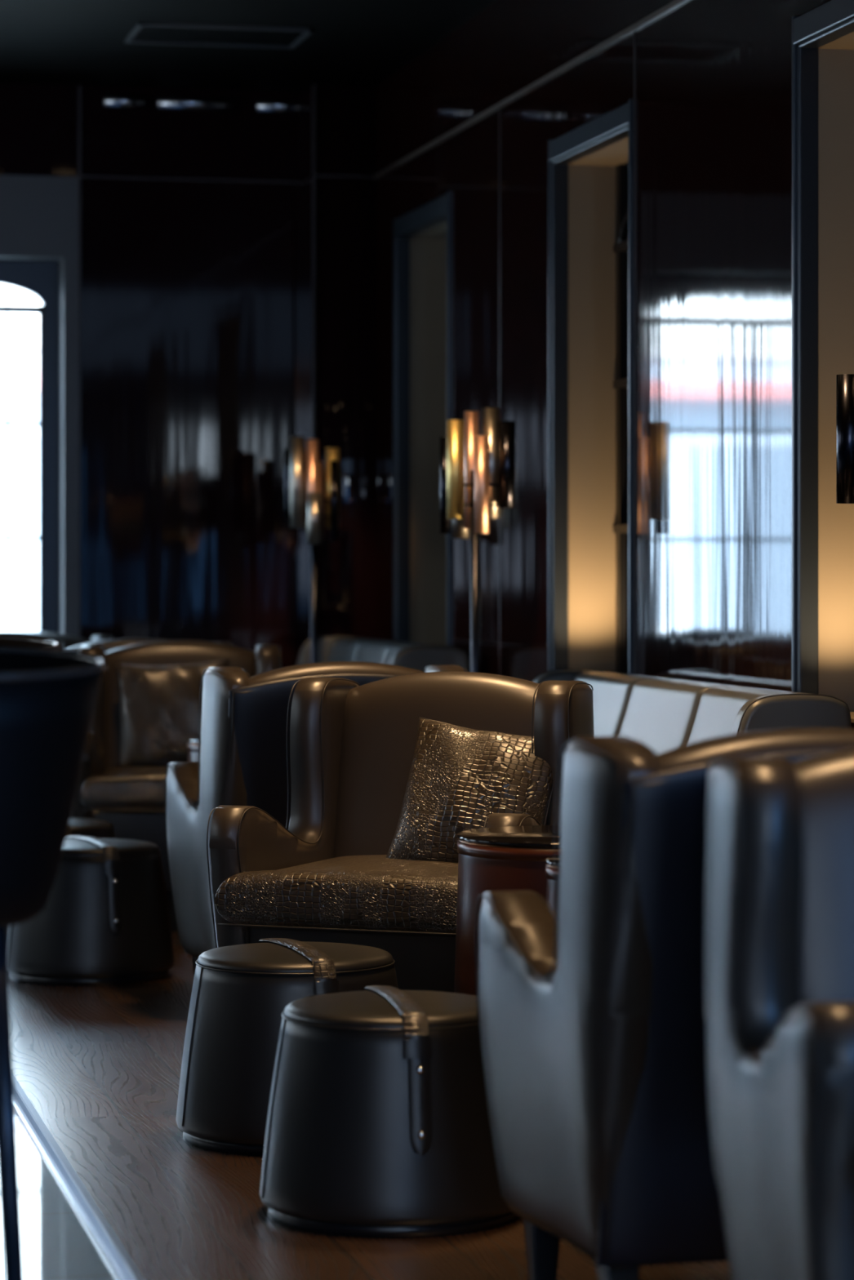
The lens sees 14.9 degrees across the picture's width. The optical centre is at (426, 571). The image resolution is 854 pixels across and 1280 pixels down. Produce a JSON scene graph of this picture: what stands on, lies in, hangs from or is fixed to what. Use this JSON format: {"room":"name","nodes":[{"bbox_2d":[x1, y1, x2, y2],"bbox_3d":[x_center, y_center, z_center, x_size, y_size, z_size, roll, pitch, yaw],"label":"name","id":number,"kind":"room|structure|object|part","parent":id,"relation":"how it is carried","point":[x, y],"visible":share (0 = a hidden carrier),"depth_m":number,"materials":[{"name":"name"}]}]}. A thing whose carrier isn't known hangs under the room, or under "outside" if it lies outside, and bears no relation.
{"room":"bar","nodes":[
{"label":"bar","id":0,"kind":"room"},
{"bbox_2d":[0,174,77,636],"bbox_3d":[-4.216,-0.180,13.863,5.455,3.100,0.300,0,0,-13],"label":"window frame","id":1,"kind":"structure","parent":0,"point":[38,215],"depth_m":14.30,"materials":[{"name":"grey paint"}]},
{"bbox_2d":[0,260,58,633],"bbox_3d":[-2.117,-0.212,14.294,1.030,2.325,0.240,0,0,-13],"label":"window","id":2,"kind":"structure","parent":1,"relation":"in","point":[40,279],"depth_m":14.46,"materials":[{"name":"blue metal"}]},
{"bbox_2d":[77,84,80,637],"bbox_3d":[-1.522,-0.430,14.303,0.012,3.400,0.022,0,0,-13],"label":"trim","id":3,"kind":"structure","parent":1,"relation":"attached to","point":[79,86],"depth_m":14.29,"materials":[{"name":"black metal"}]},
{"bbox_2d":[80,174,374,183],"bbox_3d":[-0.870,-1.730,14.316,1.272,0.008,0.284,0,0,-13],"label":"trim","id":4,"kind":"structure","parent":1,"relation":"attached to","point":[313,175],"depth_m":14.38,"materials":[{"name":"black"}]},
{"bbox_2d":[0,1111,116,1279],"bbox_3d":[-2.512,1.343,4.724,4.370,0.095,18.320,0,0,-13],"label":"floor tile","id":5,"kind":"structure","parent":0,"point":[56,1245],"depth_m":6.42,"materials":[{"name":"white tile"}]},
{"bbox_2d":[0,634,61,650],"bbox_3d":[-0.955,0.706,6.020,0.560,1.179,0.560,0,0,-5],"label":"bar stool","id":6,"kind":"object","parent":5,"relation":"on","point":[10,641],"visible":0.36,"depth_m":6.19,"materials":[{"name":"grey leather"}]},
{"bbox_2d":[0,646,107,1279],"bbox_3d":[-0.770,0.706,5.000,0.560,1.179,0.560,0,0,-20],"label":"bar stool","id":7,"kind":"object","parent":5,"relation":"on","point":[48,697],"visible":1,"depth_m":4.90,"materials":[{"name":"grey leather"}]},
{"bbox_3d":[-0.636,0.902,4.935,0.084,0.787,0.036,0,0,30],"label":"leg","id":8,"kind":"part","parent":7,"relation":"part of","materials":[{"name":"black metal"}]},
{"bbox_2d":[0,82,303,667],"bbox_3d":[-3.704,-0.380,13.972,6.501,3.500,0.312,0,0,-13],"label":"panelling","id":9,"kind":"object","parent":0,"point":[192,291],"visible":0.53,"depth_m":14.40,"materials":[{"name":"paint"}]},
{"bbox_2d":[103,93,146,109],"bbox_3d":[-1.322,-2.065,14.332,0.187,0.060,0.030,0,0,-13],"label":"ceiling light","id":10,"kind":"object","parent":9,"relation":"attached to","point":[117,101],"depth_m":14.32,"materials":[{"name":"silver metal"}]},
{"bbox_2d":[157,95,234,111],"bbox_3d":[-1.018,-2.065,14.400,0.340,0.060,0.030,0,0,-13],"label":"ceiling light","id":11,"kind":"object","parent":9,"relation":"attached to","point":[169,103],"depth_m":14.39,"materials":[{"name":"silver metal"}]},
{"bbox_2d":[0,0,497,93],"bbox_3d":[-2.222,-2.230,9.033,7.227,0.200,10.600,0,0,-13],"label":"ceiling","id":12,"kind":"structure","parent":0,"point":[359,42],"depth_m":13.07,"materials":[{"name":"black paint"}]},
{"bbox_2d":[124,22,313,48],"bbox_3d":[-0.829,-2.124,12.950,0.690,0.012,0.440,0,0,-13],"label":"ceiling vent","id":13,"kind":"object","parent":12,"relation":"in","point":[307,32],"visible":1,"depth_m":12.91,"materials":[{"name":"black metal"}]},
{"bbox_2d":[303,84,376,643],"bbox_3d":[-0.392,-0.380,14.528,0.306,3.500,0.480,0,0,-13],"label":"wall","id":14,"kind":"structure","parent":0,"point":[345,115],"depth_m":14.30,"materials":[{"name":"paint"}]},
{"bbox_2d":[256,98,305,114],"bbox_3d":[-0.642,-2.065,14.485,0.226,0.060,0.030,0,0,-13],"label":"ceiling light","id":15,"kind":"object","parent":14,"relation":"attached to","point":[273,106],"depth_m":14.47,"materials":[{"name":"silver metal"}]},
{"bbox_2d":[311,84,315,439],"bbox_3d":[-0.496,-0.430,14.289,0.010,3.400,0.012,0,0,-13],"label":"trim","id":16,"kind":"structure","parent":14,"relation":"attached to","point":[313,86],"depth_m":14.28,"materials":[{"name":"black metal"}]},
{"bbox_2d":[8,892,731,1279],"bbox_3d":[0.689,1.310,5.444,2.162,0.080,18.320,0,0,-13],"label":"floor","id":17,"kind":"structure","parent":0,"point":[100,1066],"depth_m":6.94,"materials":[{"name":"brown wood"}]},
{"bbox_2d":[0,631,113,648],"bbox_3d":[-1.697,0.762,13.723,0.808,1.016,0.818,0,0,-4],"label":"armchair","id":18,"kind":"object","parent":17,"relation":"on","point":[70,641],"visible":0.06,"depth_m":13.98,"materials":[{"name":"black leather"}]},
{"bbox_3d":[-1.362,0.702,13.770,0.110,0.865,0.728,0,0,-7],"label":"panel","id":19,"kind":"part","parent":18,"relation":"part of","materials":[{"name":"black leather"}]},
{"bbox_2d":[13,1075,144,1279],"bbox_3d":[-0.369,1.284,5.196,0.022,0.032,18.300,0,0,-13],"label":"trim","id":20,"kind":"structure","parent":17,"relation":"attached to","point":[121,1258],"depth_m":6.72,"materials":[{"name":"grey metal"}]},
{"bbox_2d":[6,835,173,986],"bbox_3d":[-1.063,1.052,10.270,0.540,0.437,0.536,0,0,-24],"label":"ottoman","id":21,"kind":"object","parent":17,"relation":"on","point":[104,920],"visible":0.72,"depth_m":10.05,"materials":[{"name":"black leather"}]},
{"bbox_2d":[66,817,115,838],"bbox_3d":[-1.292,1.052,11.150,0.540,0.437,0.536,0,0,-20],"label":"ottoman","id":22,"kind":"object","parent":17,"relation":"on","point":[99,828],"visible":0.16,"depth_m":11.04,"materials":[{"name":"black leather"}]},
{"bbox_2d":[57,638,233,652],"bbox_3d":[-1.133,0.762,12.847,0.808,1.016,0.818,0,0,-3],"label":"armchair","id":23,"kind":"object","parent":17,"relation":"on","point":[110,644],"visible":0.05,"depth_m":12.49,"materials":[{"name":"beige leather"}]},
{"bbox_3d":[-1.468,0.702,12.806,0.110,0.865,0.728,0,0,-6],"label":"panel","id":24,"kind":"part","parent":23,"relation":"part of","materials":[{"name":"black leather"}]},
{"bbox_3d":[-1.119,0.562,12.595,0.600,0.616,0.238,0,0,-3],"label":"backrest","id":25,"kind":"part","parent":23,"relation":"part of","materials":[{"name":"beige leather"}]},
{"bbox_3d":[-0.794,0.702,12.842,0.110,0.865,0.728,0,0,0],"label":"panel","id":26,"kind":"part","parent":23,"relation":"part of","materials":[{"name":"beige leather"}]},
{"bbox_2d":[71,640,281,892],"bbox_3d":[-0.902,0.762,11.903,0.808,1.016,0.818,0,0,-4],"label":"armchair","id":27,"kind":"object","parent":17,"relation":"on","point":[132,799],"visible":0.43,"depth_m":11.84,"materials":[{"name":"beige leather"}]},
{"bbox_3d":[-1.240,0.702,11.903,0.110,0.865,0.728,0,0,-1],"label":"panel","id":28,"kind":"part","parent":27,"relation":"part of","materials":[{"name":"beige leather"}]},
{"bbox_2d":[80,765,168,809],"bbox_3d":[-0.894,0.777,11.792,0.684,0.140,0.590,0,0,-4],"label":"seat cushion","id":29,"kind":"object","parent":27,"relation":"on","point":[102,787],"depth_m":11.49,"materials":[{"name":"brown leather"}]},
{"bbox_3d":[-0.899,0.993,11.863,0.630,0.295,0.495,0,0,-4],"label":"seat","id":30,"kind":"part","parent":27,"relation":"part of","materials":[{"name":"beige leather"}]},
{"bbox_2d":[114,658,229,767],"bbox_3d":[-0.928,0.535,11.998,0.419,0.429,0.208,0,0,-13],"label":"throw pillow","id":31,"kind":"object","parent":27,"relation":"on","point":[159,704],"visible":0.59,"depth_m":11.93,"materials":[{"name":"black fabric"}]},
{"bbox_3d":[-0.919,0.562,12.155,0.600,0.616,0.238,0,0,-4],"label":"backrest","id":32,"kind":"part","parent":27,"relation":"part of","materials":[{"name":"beige leather"}]},
{"bbox_3d":[-0.567,0.702,11.950,0.110,0.865,0.728,0,0,-7],"label":"panel","id":33,"kind":"part","parent":27,"relation":"part of","materials":[{"name":"beige leather"}]},
{"bbox_2d":[186,737,200,761],"bbox_3d":[-0.575,0.920,11.180,0.524,0.700,0.524,0,0,-13],"label":"table","id":34,"kind":"object","parent":17,"relation":"on","point":[193,743],"visible":0.1,"depth_m":11.08,"materials":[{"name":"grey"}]},
{"bbox_2d":[175,937,398,1155],"bbox_3d":[-0.296,1.052,7.350,0.540,0.437,0.536,0,0,-19],"label":"ottoman","id":35,"kind":"object","parent":17,"relation":"on","point":[240,994],"visible":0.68,"depth_m":7.16,"materials":[{"name":"black leather"}]},
{"bbox_2d":[284,436,339,663],"bbox_3d":[-0.474,0.351,13.750,0.280,1.838,0.280,0,0,30],"label":"floor lamp","id":36,"kind":"object","parent":17,"relation":"on","point":[295,500],"visible":0.86,"depth_m":13.71,"materials":[{"name":"brown metal"}]},
{"bbox_2d":[165,661,467,974],"bbox_3d":[-0.315,0.762,9.576,0.808,1.016,0.818,0,0,-15],"label":"armchair","id":37,"kind":"object","parent":17,"relation":"on","point":[242,755],"visible":0.27,"depth_m":9.20,"materials":[{"name":"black leather"}]},
{"bbox_3d":[-0.665,1.198,9.729,0.061,0.145,0.061,0,0,-15],"label":"leg","id":38,"kind":"part","parent":37,"relation":"part of","materials":[{"name":"black wood"}]},
{"bbox_3d":[-0.635,0.702,9.468,0.110,0.865,0.728,0,0,-17],"label":"panel","id":39,"kind":"part","parent":37,"relation":"part of","materials":[{"name":"beige leather"}]},
{"bbox_3d":[-0.251,0.562,9.331,0.600,0.616,0.238,0,0,-15],"label":"backrest","id":40,"kind":"part","parent":37,"relation":"part of","materials":[{"name":"beige leather"}]},
{"bbox_3d":[0.017,0.702,9.639,0.110,0.865,0.728,0,0,-12],"label":"panel","id":41,"kind":"part","parent":37,"relation":"part of","materials":[{"name":"beige leather"}]},
{"bbox_2d":[296,635,469,671],"bbox_3d":[-0.366,0.772,13.165,0.654,0.995,1.950,0,0,-13],"label":"leather sofa","id":42,"kind":"object","parent":17,"relation":"on","point":[331,648],"visible":0.21,"depth_m":12.99,"materials":[{"name":"black leather"}]},
{"bbox_3d":[-0.571,0.722,14.075,0.650,0.889,0.085,0,0,-13],"label":"arm","id":43,"kind":"part","parent":42,"relation":"part of","materials":[{"name":"grey leather"}]},
{"bbox_3d":[-0.361,0.569,13.775,0.353,0.574,0.600,0,0,-13],"label":"panel","id":44,"kind":"part","parent":42,"relation":"part of","materials":[{"name":"grey leather"}]},
{"bbox_3d":[-0.231,0.569,13.196,0.353,0.574,0.600,0,0,-13],"label":"panel","id":45,"kind":"part","parent":42,"relation":"part of","materials":[{"name":"grey leather"}]},
{"bbox_3d":[-0.100,0.569,12.617,0.353,0.574,0.600,0,0,-13],"label":"panel","id":46,"kind":"part","parent":42,"relation":"part of","materials":[{"name":"grey leather"}]},
{"bbox_3d":[-0.162,0.722,12.255,0.650,0.889,0.085,0,0,-13],"label":"arm","id":47,"kind":"part","parent":42,"relation":"part of","materials":[{"name":"grey leather"}]},
{"bbox_2d":[259,985,519,1238],"bbox_3d":[-0.064,1.052,6.480,0.540,0.437,0.536,0,0,-11],"label":"ottoman","id":48,"kind":"object","parent":17,"relation":"on","point":[378,1126],"visible":0.81,"depth_m":6.26,"materials":[{"name":"black leather"}]},
{"bbox_2d":[206,671,594,992],"bbox_3d":[-0.040,0.762,8.039,0.808,1.016,0.818,0,0,21],"label":"armchair","id":49,"kind":"object","parent":17,"relation":"on","point":[327,877],"visible":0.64,"depth_m":8.03,"materials":[{"name":"beige leather"}]},
{"bbox_3d":[-0.346,0.702,8.183,0.110,0.865,0.728,0,0,24],"label":"panel","id":50,"kind":"part","parent":49,"relation":"part of","materials":[{"name":"beige leather"}]},
{"bbox_2d":[214,854,457,933],"bbox_3d":[-0.080,0.777,7.936,0.684,0.140,0.590,0,0,21],"label":"seat cushion","id":51,"kind":"object","parent":49,"relation":"on","point":[255,893],"depth_m":7.71,"materials":[{"name":"brown leather"}]},
{"bbox_3d":[-0.055,0.993,8.001,0.630,0.295,0.495,0,0,21],"label":"seat","id":52,"kind":"part","parent":49,"relation":"part of","materials":[{"name":"black leather"}]},
{"bbox_3d":[0.051,0.562,8.275,0.600,0.616,0.238,0,0,21],"label":"backrest","id":53,"kind":"part","parent":49,"relation":"part of","materials":[{"name":"beige leather"}]},
{"bbox_2d":[386,717,553,862],"bbox_3d":[0.122,0.570,8.070,0.445,0.412,0.213,0,0,18],"label":"throw pillow","id":54,"kind":"object","parent":49,"relation":"on","point":[460,776],"visible":0.68,"depth_m":8.02,"materials":[{"name":"brown leather"}]},
{"bbox_3d":[0.283,0.702,7.939,0.110,0.865,0.728,0,0,19],"label":"panel","id":55,"kind":"part","parent":49,"relation":"part of","materials":[{"name":"beige leather"}]},
{"bbox_2d":[440,407,515,672],"bbox_3d":[0.167,0.351,11.270,0.280,1.838,0.280,0,0,0],"label":"floor lamp","id":56,"kind":"object","parent":17,"relation":"on","point":[487,486],"visible":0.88,"depth_m":11.26,"materials":[{"name":"brown metal"}]},
{"bbox_2d":[453,825,559,995],"bbox_3d":[0.316,0.925,7.240,0.534,0.690,0.534,0,0,-13],"label":"table","id":57,"kind":"object","parent":17,"relation":"on","point":[507,858],"visible":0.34,"depth_m":7.10,"materials":[{"name":"reddish brown polished wood"},{"name":"black lacquer"}]},
{"bbox_2d":[544,854,559,922],"bbox_3d":[0.388,0.932,6.785,0.320,0.675,0.320,0,0,-13],"label":"table","id":58,"kind":"object","parent":17,"relation":"on","point":[549,861],"visible":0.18,"depth_m":6.73,"materials":[{"name":"black wood"}]},
{"bbox_2d":[475,728,853,1279],"bbox_3d":[0.553,0.762,5.626,0.808,1.016,0.818,0,0,-14],"label":"armchair","id":59,"kind":"object","parent":17,"relation":"on","point":[592,1021],"visible":0.63,"depth_m":5.28,"materials":[{"name":"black leather"}]},
{"bbox_3d":[0.204,1.198,5.783,0.061,0.145,0.061,0,0,-14],"label":"leg","id":60,"kind":"part","parent":59,"relation":"part of","materials":[{"name":"black wood"}]},
{"bbox_3d":[0.232,0.702,5.521,0.110,0.865,0.728,0,0,-17],"label":"panel","id":61,"kind":"part","parent":59,"relation":"part of","materials":[{"name":"black leather"}]},
{"bbox_3d":[0.316,1.198,5.342,0.061,0.145,0.098,0,0,-14],"label":"leg","id":62,"kind":"part","parent":59,"relation":"part of","materials":[{"name":"black wood"}]},
{"bbox_3d":[0.616,0.562,5.381,0.600,0.616,0.238,0,0,-14],"label":"backrest","id":63,"kind":"part","parent":59,"relation":"part of","materials":[{"name":"beige leather"}]},
{"bbox_2d":[532,669,851,755],"bbox_3d":[0.529,0.789,9.297,0.654,0.961,2.190,0,0,-13],"label":"leather sofa","id":64,"kind":"object","parent":17,"relation":"on","point":[664,714],"visible":0.18,"depth_m":9.07,"materials":[{"name":"black leather"}]},
{"bbox_3d":[0.298,0.741,10.324,0.650,0.859,0.085,0,0,-13],"label":"arm","id":65,"kind":"part","parent":64,"relation":"part of","materials":[{"name":"grey leather"}]},
{"bbox_3d":[0.517,0.593,9.985,0.353,0.555,0.681,0,0,-13],"label":"panel","id":66,"kind":"part","parent":64,"relation":"part of","materials":[{"name":"grey leather"}]},
{"bbox_3d":[0.665,0.593,9.328,0.353,0.555,0.681,0,0,-13],"label":"panel","id":67,"kind":"part","parent":64,"relation":"part of","materials":[{"name":"grey leather"}]},
{"bbox_3d":[0.812,0.593,8.671,0.353,0.555,0.681,0,0,-13],"label":"panel","id":68,"kind":"part","parent":64,"relation":"part of","materials":[{"name":"grey leather"}]},
{"bbox_3d":[0.760,0.741,8.271,0.650,0.859,0.085,0,0,-13],"label":"arm","id":69,"kind":"part","parent":64,"relation":"part of","materials":[{"name":"grey leather"}]},
{"bbox_2d":[703,746,853,1279],"bbox_3d":[0.836,0.762,4.626,0.808,1.016,0.818,0,0,-11],"label":"armchair","id":70,"kind":"object","parent":17,"relation":"on","point":[779,916],"visible":1,"depth_m":4.67,"materials":[{"name":"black leather"}]},
{"bbox_3d":[0.789,0.562,4.874,0.600,0.616,0.238,0,0,-11],"label":"backrest","id":71,"kind":"part","parent":70,"relation":"part of","materials":[{"name":"black leather"}]},
{"bbox_2d":[835,373,853,503],"bbox_3d":[1.095,0.381,7.640,0.280,1.778,0.280,0,0,0],"label":"floor lamp","id":72,"kind":"object","parent":17,"relation":"on","point":[844,383],"visible":0.78,"depth_m":7.61,"materials":[{"name":"brown metal"}]},
{"bbox_2d":[376,0,853,728],"bbox_3d":[1.849,-2.180,5.848,0.320,7.100,18.600,0,0,-13],"label":"wall","id":73,"kind":"structure","parent":0,"point":[713,77],"depth_m":10.17,"materials":[{"name":"paint"}]},
{"bbox_2d":[393,190,451,646],"bbox_3d":[0.122,-0.549,13.454,0.314,1.918,1.032,0,0,-13],"label":"window","id":74,"kind":"structure","parent":73,"relation":"in","point":[422,236],"depth_m":13.92,"materials":[{"name":"brown paint"}]},
{"bbox_2d":[498,108,500,675],"bbox_3d":[0.275,-0.225,12.140,0.013,2.990,0.008,0,0,-13],"label":"trim","id":75,"kind":"structure","parent":73,"relation":"attached to","point":[499,108],"depth_m":12.13,"materials":[{"name":"black"}]},
{"bbox_2d":[373,0,688,179],"bbox_3d":[1.204,-1.730,7.984,0.022,0.016,13.050,0,0,-13],"label":"trim","id":76,"kind":"structure","parent":73,"relation":"attached to","point":[667,8],"depth_m":11.49,"materials":[{"name":"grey metal"}]},
{"bbox_2d":[547,98,633,674],"bbox_3d":[0.687,-0.549,10.942,0.314,1.918,1.022,0,0,-13],"label":"window","id":77,"kind":"structure","parent":73,"relation":"in","point":[590,166],"depth_m":11.40,"materials":[{"name":"brown paint"}]},
{"bbox_3d":[0.775,-0.520,10.962,0.036,1.820,0.970,0,0,-13],"label":"frame","id":78,"kind":"part","parent":77,"relation":"part of","materials":[{"name":"black metal"}]},
{"bbox_2d":[626,165,628,673],"bbox_3d":[0.812,-0.520,10.970,0.018,1.820,0.990,0,0,-13],"label":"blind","id":79,"kind":"object","parent":77,"relation":"attached to","point":[627,166],"depth_m":11.42,"materials":[{"name":"black"}]},
{"bbox_2d":[633,31,635,674],"bbox_3d":[0.665,-0.225,10.400,0.013,2.990,0.008,0,0,-13],"label":"trim","id":80,"kind":"structure","parent":73,"relation":"attached to","point":[634,31],"depth_m":10.39,"materials":[{"name":"black metal"}]},
{"bbox_2d":[791,0,853,723],"bbox_3d":[1.255,-0.549,8.415,0.314,1.918,1.022,0,0,-13],"label":"window","id":81,"kind":"structure","parent":73,"relation":"in","point":[823,37],"depth_m":8.87,"materials":[{"name":"brown paint"}]},
{"bbox_3d":[-3.411,1.470,19.732,30.000,0.200,10.600,0,0,-13],"label":"floor","id":82,"kind":"structure","parent":0,"visible":0},
{"bbox_2d":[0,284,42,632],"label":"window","id":83,"kind":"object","parent":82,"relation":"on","point":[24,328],"visible":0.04,"depth_m":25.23,"materials":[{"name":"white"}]}
]}

